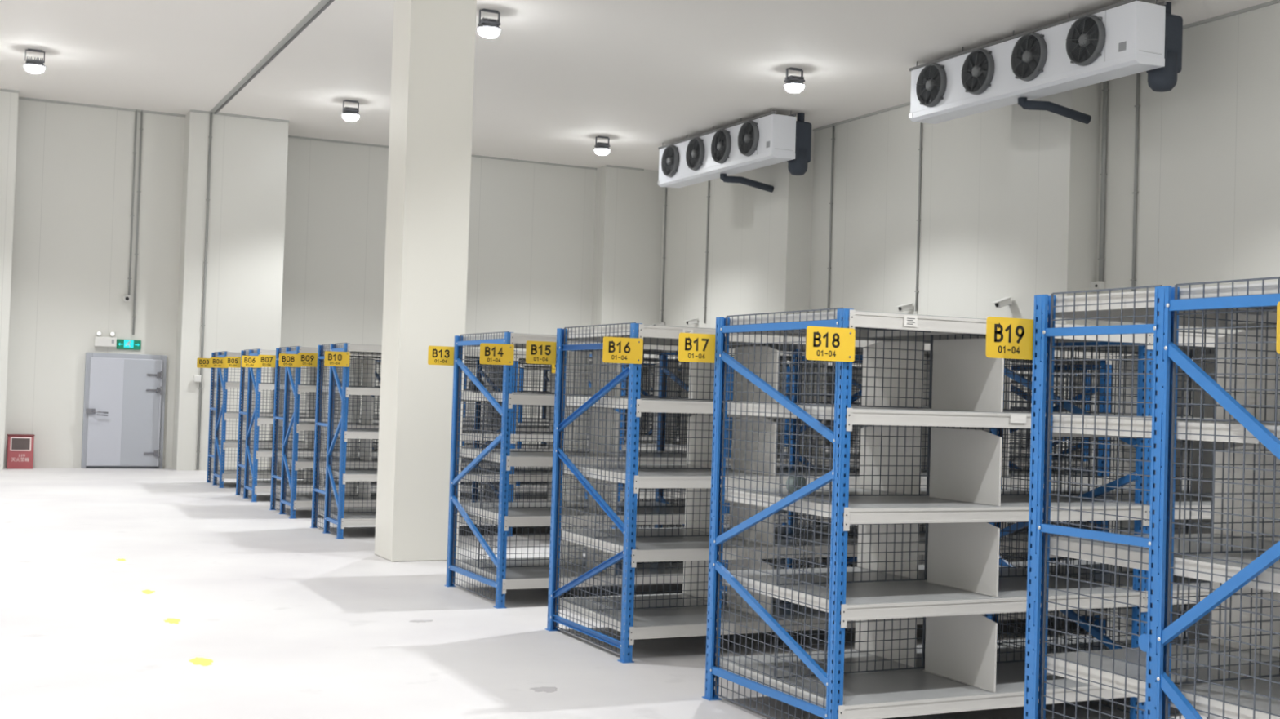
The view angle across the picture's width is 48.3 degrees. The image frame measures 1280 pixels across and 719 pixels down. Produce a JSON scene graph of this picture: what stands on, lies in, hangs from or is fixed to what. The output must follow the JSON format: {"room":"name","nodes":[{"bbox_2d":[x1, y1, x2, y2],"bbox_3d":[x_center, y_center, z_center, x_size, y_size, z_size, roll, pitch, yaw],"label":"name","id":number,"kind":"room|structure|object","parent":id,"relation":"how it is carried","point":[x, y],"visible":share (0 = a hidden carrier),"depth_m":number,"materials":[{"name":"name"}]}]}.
{"room":"warehouse","nodes":[
{"label":"warehouse","id":0,"kind":"room"},
{"bbox_2d":[0,91,663,471],"bbox_3d":[-8.248,-1.203,25.638,19.390,6.270,1.880,2,-1,-26],"label":"wall","id":1,"kind":"structure","parent":0,"point":[297,227],"depth_m":25.19,"materials":[{"name":"white paint"}]},
{"bbox_2d":[93,331,116,346],"bbox_3d":[-9.252,-0.349,24.687,0.360,0.257,0.104,2,-1,-26],"label":"emergency light","id":2,"kind":"object","parent":1,"relation":"attached to","point":[99,341],"visible":1,"depth_m":24.65,"materials":[{"name":"white plastic"}]},
{"bbox_2d":[80,352,166,468],"bbox_3d":[-8.932,0.896,24.732,1.330,1.990,0.284,2,-1,-26],"label":"door","id":3,"kind":"structure","parent":1,"relation":"in","point":[124,399],"depth_m":24.70,"materials":[{"name":"silver metal"}]},
{"bbox_2d":[122,294,131,302],"bbox_3d":[-8.911,-1.068,24.756,0.125,0.124,0.286,2,-1,-26],"label":"camera","id":4,"kind":"object","parent":1,"relation":"attached to","point":[126,298],"visible":1,"depth_m":24.68,"materials":[{"name":"white plastic"}]},
{"bbox_2d":[116,339,141,350],"bbox_3d":[-8.915,-0.261,24.879,0.400,0.170,0.050,2,-1,-26],"label":"exit sign","id":5,"kind":"object","parent":1,"relation":"attached to","point":[121,344],"visible":1,"depth_m":24.86,"materials":[{"name":"teal plastic"}]},
{"bbox_2d":[127,109,137,295],"bbox_3d":[-8.866,-2.740,24.925,0.060,3.270,0.036,2,-1,-26],"label":"conduit","id":6,"kind":"object","parent":1,"relation":"attached to","point":[135,116],"visible":1,"depth_m":24.92,"materials":[{"name":"grey metal"}]},
{"bbox_2d":[132,110,142,334],"bbox_3d":[-8.791,-2.402,24.959,0.060,3.940,0.040,2,-1,-26],"label":"conduit","id":7,"kind":"object","parent":1,"relation":"attached to","point":[141,113],"visible":1,"depth_m":24.95,"materials":[{"name":"grey metal"}]},
{"bbox_2d":[195,112,212,469],"bbox_3d":[-7.598,-1.210,24.881,0.060,6.250,0.048,2,-1,-26],"label":"conduit","id":8,"kind":"object","parent":1,"relation":"attached to","point":[210,136],"visible":1,"depth_m":24.87,"materials":[{"name":"grey metal"}]},
{"bbox_2d":[193,374,201,382],"bbox_3d":[-7.686,0.331,24.768,0.120,0.120,0.064,2,-1,-26],"label":"switch box","id":9,"kind":"object","parent":8,"relation":"attached to","point":[196,378],"visible":1,"depth_m":24.74,"materials":[{"name":"white plastic"}]},
{"bbox_2d":[0,88,644,170],"bbox_3d":[-8.298,-4.329,25.452,18.900,0.035,1.615,2,-1,-26],"label":"trim","id":10,"kind":"structure","parent":1,"relation":"attached to","point":[1,90],"depth_m":25.34,"materials":[{"name":"grey metal"}]},
{"bbox_2d":[651,321,665,325],"bbox_3d":[0.387,-0.723,29.693,0.290,0.141,0.125,2,-1,-26],"label":"camera","id":11,"kind":"object","parent":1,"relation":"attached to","point":[662,323],"visible":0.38,"depth_m":29.65,"materials":[{"name":"white plastic"}]},
{"bbox_2d":[0,467,1206,718],"bbox_3d":[-1.632,1.919,11.694,19.990,0.200,33.100,2,-1,-26],"label":"floor","id":12,"kind":"structure","parent":0,"point":[294,620],"depth_m":9.21,"materials":[{"name":"concrete"}]},
{"bbox_2d":[6,434,35,469],"bbox_3d":[-10.387,1.542,23.902,0.420,0.570,0.240,2,-1,-26],"label":"box","id":13,"kind":"object","parent":12,"relation":"on","point":[20,453],"visible":1,"depth_m":23.80,"materials":[{"name":"red metal"}]},
{"bbox_2d":[142,590,155,594],"bbox_3d":[-3.657,1.731,10.621,0.093,0.002,0.213,2,-1,-26],"label":"floor marking","id":14,"kind":"object","parent":12,"relation":"on","point":[147,592],"depth_m":10.61,"materials":[{"name":"yellow paint"}]},
{"bbox_2d":[163,617,180,624],"bbox_3d":[-3.072,1.720,9.380,0.110,0.002,0.232,2,-1,-26],"label":"floor marking","id":15,"kind":"object","parent":12,"relation":"on","point":[170,620],"depth_m":9.38,"materials":[{"name":"yellow paint"}]},
{"bbox_2d":[188,657,213,666],"bbox_3d":[-2.481,1.708,8.068,0.131,0.002,0.265,2,-1,-26],"label":"floor marking","id":16,"kind":"object","parent":12,"relation":"on","point":[202,661],"depth_m":8.06,"materials":[{"name":"yellow paint"}]},
{"bbox_2d":[408,620,432,622],"bbox_3d":[-1.485,1.777,9.687,0.173,0.002,0.090,2,-1,-26],"label":"scuff","id":17,"kind":"object","parent":12,"relation":"on","point":[417,621],"visible":1,"depth_m":9.68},
{"bbox_2d":[374,0,476,562],"bbox_3d":[-1.989,-1.291,13.334,0.628,6.270,0.603,2,-1,-26],"label":"pillar","id":18,"kind":"structure","parent":12,"relation":"on","point":[433,51],"depth_m":13.06,"materials":[{"name":"white paint"}]},
{"bbox_2d":[205,351,653,488],"bbox_3d":[-3.065,1.029,23.190,7.474,2.018,1.224,2,-1,-26],"label":"storage rack","id":19,"kind":"object","parent":12,"relation":"on","point":[222,473],"visible":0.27,"depth_m":21.67,"materials":[{"name":"blue metal"}]},
{"bbox_2d":[196,357,211,368],"bbox_3d":[-6.732,0.055,22.105,0.260,0.152,0.003,2,-1,-26],"label":"sign","id":20,"kind":"object","parent":19,"relation":"attached to","point":[201,362],"visible":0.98,"depth_m":22.09,"materials":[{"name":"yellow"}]},
{"bbox_2d":[209,357,227,368],"bbox_3d":[-6.191,0.046,20.989,0.260,0.152,0.005,2,-1,-26],"label":"sign","id":21,"kind":"object","parent":19,"relation":"attached to","point":[217,362],"visible":0.86,"depth_m":20.98,"materials":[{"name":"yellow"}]},
{"bbox_2d":[235,348,680,502],"bbox_3d":[-1.980,1.012,20.949,7.474,2.018,1.224,2,-1,-26],"label":"storage rack","id":22,"kind":"object","parent":12,"relation":"on","point":[250,446],"visible":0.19,"depth_m":19.47,"materials":[{"name":"blue metal"}]},
{"bbox_2d":[224,356,240,368],"bbox_3d":[-5.646,0.037,19.864,0.260,0.152,0.003,2,-1,-26],"label":"sign","id":23,"kind":"object","parent":22,"relation":"attached to","point":[230,362],"visible":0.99,"depth_m":19.86,"materials":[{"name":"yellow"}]},
{"bbox_2d":[241,355,260,368],"bbox_3d":[-5.106,0.028,18.748,0.260,0.152,0.005,2,-1,-26],"label":"sign","id":24,"kind":"object","parent":22,"relation":"attached to","point":[246,361],"visible":0.85,"depth_m":18.74,"materials":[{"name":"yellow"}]},
{"bbox_2d":[269,346,680,519],"bbox_3d":[-0.951,0.995,18.825,7.474,2.018,1.224,2,-1,-26],"label":"storage rack","id":25,"kind":"object","parent":12,"relation":"on","point":[292,499],"visible":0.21,"depth_m":17.39,"materials":[{"name":"blue metal"}]},
{"bbox_2d":[257,355,278,367],"bbox_3d":[-4.618,0.020,17.740,0.260,0.152,0.003,2,-1,-26],"label":"sign","id":26,"kind":"object","parent":25,"relation":"attached to","point":[264,361],"visible":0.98,"depth_m":17.73,"materials":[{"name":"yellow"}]},
{"bbox_2d":[278,353,301,367],"bbox_3d":[-4.077,0.011,16.624,0.260,0.152,0.005,2,-1,-26],"label":"sign","id":27,"kind":"object","parent":25,"relation":"attached to","point":[285,360],"visible":0.87,"depth_m":16.62,"materials":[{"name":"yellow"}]},
{"bbox_2d":[529,686,557,693],"bbox_3d":[-0.505,1.759,7.602,0.152,0.002,0.138,2,-1,-26],"label":"scuff","id":28,"kind":"object","parent":12,"relation":"on","point":[545,689],"visible":1,"depth_m":7.60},
{"bbox_2d":[310,342,870,539],"bbox_3d":[0.025,0.979,16.809,7.474,2.018,1.224,2,-1,-26],"label":"storage rack","id":29,"kind":"object","parent":12,"relation":"on","point":[341,517],"visible":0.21,"depth_m":15.37,"materials":[{"name":"blue metal"}]},
{"bbox_2d":[297,352,317,367],"bbox_3d":[-3.642,0.004,15.724,0.260,0.152,0.003,2,-1,-26],"label":"sign","id":30,"kind":"object","parent":29,"relation":"attached to","point":[304,359],"visible":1,"depth_m":15.71,"materials":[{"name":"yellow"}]},
{"bbox_2d":[324,351,350,367],"bbox_3d":[-3.101,-0.005,14.608,0.260,0.152,0.005,2,-1,-26],"label":"sign","id":31,"kind":"object","parent":29,"relation":"attached to","point":[331,358],"visible":1,"depth_m":14.61,"materials":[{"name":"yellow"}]},
{"bbox_2d":[444,331,1097,608],"bbox_3d":[2.089,0.945,12.545,7.474,2.018,1.224,2,-1,-26],"label":"storage rack","id":32,"kind":"object","parent":12,"relation":"on","point":[502,573],"visible":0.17,"depth_m":11.15,"materials":[{"name":"blue metal"}]},
{"bbox_2d":[427,346,453,365],"bbox_3d":[-1.577,-0.030,11.461,0.260,0.152,0.003,2,-1,-26],"label":"sign","id":33,"kind":"object","parent":32,"relation":"attached to","point":[437,355],"visible":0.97,"depth_m":11.45,"materials":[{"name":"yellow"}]},
{"bbox_2d":[469,378,484,392],"bbox_3d":[-1.306,0.209,11.410,0.110,0.110,0.060,3,-2,-43],"label":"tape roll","id":34,"kind":"object","parent":32,"relation":"on","point":[480,380],"visible":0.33,"depth_m":11.38,"materials":[{"name":"grey"}]},
{"bbox_2d":[480,342,514,365],"bbox_3d":[-1.037,-0.038,10.345,0.260,0.152,0.005,2,-1,-26],"label":"sign","id":35,"kind":"object","parent":32,"relation":"attached to","point":[490,353],"visible":1,"depth_m":10.34,"materials":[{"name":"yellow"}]},
{"bbox_2d":[583,351,1076,549],"bbox_3d":[2.056,1.005,15.192,5.624,2.018,1.224,2,-1,-26],"label":"storage rack","id":36,"kind":"object","parent":12,"relation":"on","point":[642,491],"visible":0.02,"depth_m":14.28,"materials":[{"name":"metal"}]},
{"bbox_2d":[551,364,555,373],"bbox_3d":[-0.779,0.065,14.510,0.260,0.152,0.003,2,-1,-26],"label":"sign","id":37,"kind":"object","parent":36,"relation":"attached to","point":[553,366],"visible":0.02,"depth_m":14.46,"materials":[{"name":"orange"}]},
{"bbox_2d":[545,322,1193,663],"bbox_3d":[3.026,0.930,10.610,7.474,2.018,1.224,2,-1,-26],"label":"storage rack","id":38,"kind":"object","parent":12,"relation":"on","point":[646,616],"visible":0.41,"depth_m":9.20,"materials":[{"name":"blue metal"}]},
{"bbox_2d":[525,340,556,364],"bbox_3d":[-0.640,-0.045,9.526,0.260,0.152,0.003,2,-1,-26],"label":"sign","id":39,"kind":"object","parent":38,"relation":"attached to","point":[536,352],"visible":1,"depth_m":9.52,"materials":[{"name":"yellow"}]},
{"bbox_2d":[602,336,643,364],"bbox_3d":[-0.100,-0.054,8.410,0.260,0.152,0.005,2,-1,-26],"label":"sign","id":40,"kind":"object","parent":38,"relation":"attached to","point":[615,349],"visible":1,"depth_m":8.41,"materials":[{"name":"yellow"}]},
{"bbox_2d":[702,307,1263,718],"bbox_3d":[3.986,0.914,8.628,7.474,2.018,1.224,2,-1,-26],"label":"storage rack","id":41,"kind":"object","parent":12,"relation":"on","point":[962,665],"visible":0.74,"depth_m":7.22,"materials":[{"name":"metal"}]},
{"bbox_2d":[678,333,715,363],"bbox_3d":[0.320,-0.061,7.543,0.260,0.152,0.003,2,-1,-26],"label":"sign","id":42,"kind":"object","parent":41,"relation":"attached to","point":[692,347],"visible":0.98,"depth_m":7.53,"materials":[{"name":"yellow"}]},
{"bbox_2d":[786,475,805,493],"bbox_3d":[0.801,0.641,7.316,0.096,0.096,0.050,3,-2,-37],"label":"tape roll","id":43,"kind":"object","parent":41,"relation":"on","point":[792,478],"visible":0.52,"depth_m":7.29,"materials":[{"name":"grey"}]},
{"bbox_2d":[805,325,855,361],"bbox_3d":[0.861,-0.070,6.427,0.260,0.152,0.005,2,-1,-26],"label":"sign","id":44,"kind":"object","parent":41,"relation":"attached to","point":[823,344],"visible":1,"depth_m":6.43,"materials":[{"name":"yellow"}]},
{"bbox_2d":[1023,276,1279,718],"bbox_3d":[5.071,0.896,6.388,7.474,2.018,1.266,2,-1,-26],"label":"storage rack","id":45,"kind":"object","parent":12,"relation":"on","point":[1236,674],"visible":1,"depth_m":4.96,"materials":[{"name":"blue metal"}]},
{"bbox_2d":[985,316,1033,359],"bbox_3d":[1.396,-0.078,5.322,0.260,0.152,0.003,2,-1,-26],"label":"sign","id":46,"kind":"object","parent":45,"relation":"attached to","point":[1009,338],"visible":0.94,"depth_m":5.31,"materials":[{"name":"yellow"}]},
{"bbox_2d":[1275,302,1279,354],"bbox_3d":[1.954,-0.087,4.168,0.260,0.152,0.005,2,-1,-26],"label":"sign","id":47,"kind":"object","parent":45,"relation":"attached to","point":[1277,346],"visible":1,"depth_m":4.11,"materials":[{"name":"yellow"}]},
{"bbox_2d":[0,0,1272,170],"bbox_3d":[-1.431,-4.546,11.843,19.990,0.200,33.100,2,-1,-26],"label":"ceiling","id":48,"kind":"structure","parent":0,"point":[557,76],"depth_m":20.23,"materials":[{"name":"white paint"}]},
{"bbox_2d":[23,48,45,74],"bbox_3d":[-8.742,-4.302,20.601,0.300,0.340,0.300,2,-1,-26],"label":"floodlight","id":49,"kind":"object","parent":48,"relation":"attached to","point":[33,66],"visible":1,"depth_m":20.52,"materials":[{"name":"silver metal"}]},
{"bbox_2d":[209,0,334,114],"bbox_3d":[-0.792,-4.426,11.162,0.115,0.030,30.720,2,-1,-26],"label":"trim","id":50,"kind":"structure","parent":48,"relation":"attached to","point":[322,5],"depth_m":20.15,"materials":[{"name":"grey metal"}]},
{"bbox_2d":[341,99,359,121],"bbox_3d":[-4.784,-4.109,23.593,0.300,0.340,0.300,2,-1,-26],"label":"floodlight","id":51,"kind":"object","parent":48,"relation":"attached to","point":[349,114],"visible":1,"depth_m":23.52,"materials":[{"name":"silver metal"}]},
{"bbox_2d":[476,8,501,38],"bbox_3d":[-1.867,-4.155,17.662,0.300,0.340,0.300,2,-1,-26],"label":"floodlight","id":52,"kind":"object","parent":48,"relation":"attached to","point":[487,28],"visible":1,"depth_m":17.59,"materials":[{"name":"silver metal"}]},
{"bbox_2d":[594,135,610,155],"bbox_3d":[-0.693,-3.922,26.195,0.300,0.340,0.300,2,-1,-26],"label":"ceiling light","id":53,"kind":"object","parent":48,"relation":"attached to","point":[602,148],"visible":1,"depth_m":26.12,"materials":[{"name":"silver metal"}]},
{"bbox_2d":[657,107,811,192],"bbox_3d":[1.693,-3.500,25.081,1.214,1.086,4.180,2,-1,-26],"label":"cooler","id":54,"kind":"object","parent":48,"relation":"hanging from","point":[768,139],"visible":1,"depth_m":24.16,"materials":[{"name":"white metal"}]},
{"bbox_2d":[783,67,804,93],"bbox_3d":[2.198,-3.968,20.296,0.300,0.340,0.300,2,-1,-26],"label":"floodlight","id":55,"kind":"object","parent":48,"relation":"attached to","point":[793,84],"visible":1,"depth_m":20.22,"materials":[{"name":"silver metal"}]},
{"bbox_2d":[908,0,1182,124],"bbox_3d":[5.092,-3.556,18.061,1.214,1.086,4.240,2,-1,-26],"label":"cooler","id":56,"kind":"object","parent":48,"relation":"hanging from","point":[1126,37],"visible":1,"depth_m":17.23,"materials":[{"name":"white painted metal"},{"name":"dark plastic"},{"name":"black foam"}]},
{"bbox_2d":[659,2,1279,449],"bbox_3d":[7.082,-0.948,15.992,0.790,6.270,32.600,2,-1,-26],"label":"wall","id":57,"kind":"structure","parent":0,"point":[1010,201],"depth_m":19.33,"materials":[{"name":"white paint"}]},
{"bbox_2d":[661,187,666,321],"bbox_3d":[0.508,-2.344,29.864,0.040,3.250,0.060,2,-1,-26],"label":"conduit","id":58,"kind":"object","parent":57,"relation":"attached to","point":[665,201],"visible":0.85,"depth_m":29.85,"materials":[{"name":"grey metal"}]},
{"bbox_2d":[683,318,698,324],"bbox_3d":[1.019,-0.753,28.388,0.290,0.141,0.125,2,-1,-26],"label":"camera","id":59,"kind":"object","parent":57,"relation":"attached to","point":[694,321],"visible":1,"depth_m":28.34,"materials":[{"name":"white plastic"}]},
{"bbox_2d":[703,180,710,323],"bbox_3d":[1.327,-2.348,28.172,0.040,3.270,0.060,2,-1,-26],"label":"conduit","id":60,"kind":"object","parent":57,"relation":"attached to","point":[708,181],"visible":0.85,"depth_m":28.15,"materials":[{"name":"grey metal"}]},
{"bbox_2d":[826,123,835,311],"bbox_3d":[3.231,-2.079,24.214,0.040,3.870,0.060,2,-1,-26],"label":"conduit","id":61,"kind":"object","parent":57,"relation":"attached to","point":[833,139],"visible":0.72,"depth_m":24.21,"materials":[{"name":"grey metal"}]},
{"bbox_2d":[894,303,913,311],"bbox_3d":[4.092,-0.804,22.043,0.290,0.141,0.125,2,-1,-26],"label":"camera","id":62,"kind":"object","parent":57,"relation":"attached to","point":[906,307],"visible":1,"depth_m":22.00,"materials":[{"name":"white plastic"}]},
{"bbox_2d":[894,303,912,307],"bbox_3d":[4.079,-0.838,22.038,0.266,0.009,0.125,-13,5,-25],"label":"hood","id":63,"kind":"object","parent":62,"relation":"attached to","point":[908,305],"depth_m":22.01,"materials":[{"name":"white plastic"}]},
{"bbox_2d":[914,122,922,311],"bbox_3d":[4.308,-2.386,22.016,0.040,3.290,0.060,2,-1,-26],"label":"conduit","id":64,"kind":"object","parent":57,"relation":"attached to","point":[920,148],"visible":0.85,"depth_m":22.00,"materials":[{"name":"grey metal"}]},
{"bbox_2d":[990,297,1012,308],"bbox_3d":[4.891,-0.770,19.263,0.291,0.158,0.125,2,-1,-26],"label":"camera","id":65,"kind":"object","parent":57,"relation":"attached to","point":[1003,302],"visible":1,"depth_m":19.23,"materials":[{"name":"white plastic"}]},
{"bbox_2d":[990,297,1011,303],"bbox_3d":[4.875,-0.801,19.256,0.266,0.008,0.125,-20,8,-25],"label":"hood","id":66,"kind":"object","parent":65,"relation":"attached to","point":[1006,300],"depth_m":19.23,"materials":[{"name":"white plastic"}]},
{"bbox_2d":[813,0,1279,131],"bbox_3d":[7.202,-4.072,15.631,0.525,0.035,31.800,2,-1,-26],"label":"trim","id":67,"kind":"structure","parent":57,"relation":"attached to","point":[1273,2],"depth_m":17.18,"materials":[{"name":"grey metal"}]},
{"bbox_2d":[1090,280,1104,289],"bbox_3d":[5.926,-0.951,18.488,0.096,0.120,0.180,2,-1,-26],"label":"junction box","id":68,"kind":"object","parent":57,"relation":"attached to","point":[1099,285],"visible":0.7,"depth_m":18.43,"materials":[{"name":"white plastic"}]},
{"bbox_2d":[1097,80,1109,281],"bbox_3d":[6.011,-2.525,18.486,0.064,3.070,0.060,2,-1,-26],"label":"conduit","id":69,"kind":"object","parent":57,"relation":"attached to","point":[1105,89],"visible":0.85,"depth_m":18.46,"materials":[{"name":"grey"}]},
{"bbox_2d":[1130,72,1140,291],"bbox_3d":[6.255,-2.378,17.992,0.044,3.370,0.060,2,-1,-26],"label":"conduit","id":70,"kind":"object","parent":57,"relation":"attached to","point":[1133,275],"visible":0.7,"depth_m":17.97,"materials":[{"name":"grey"}]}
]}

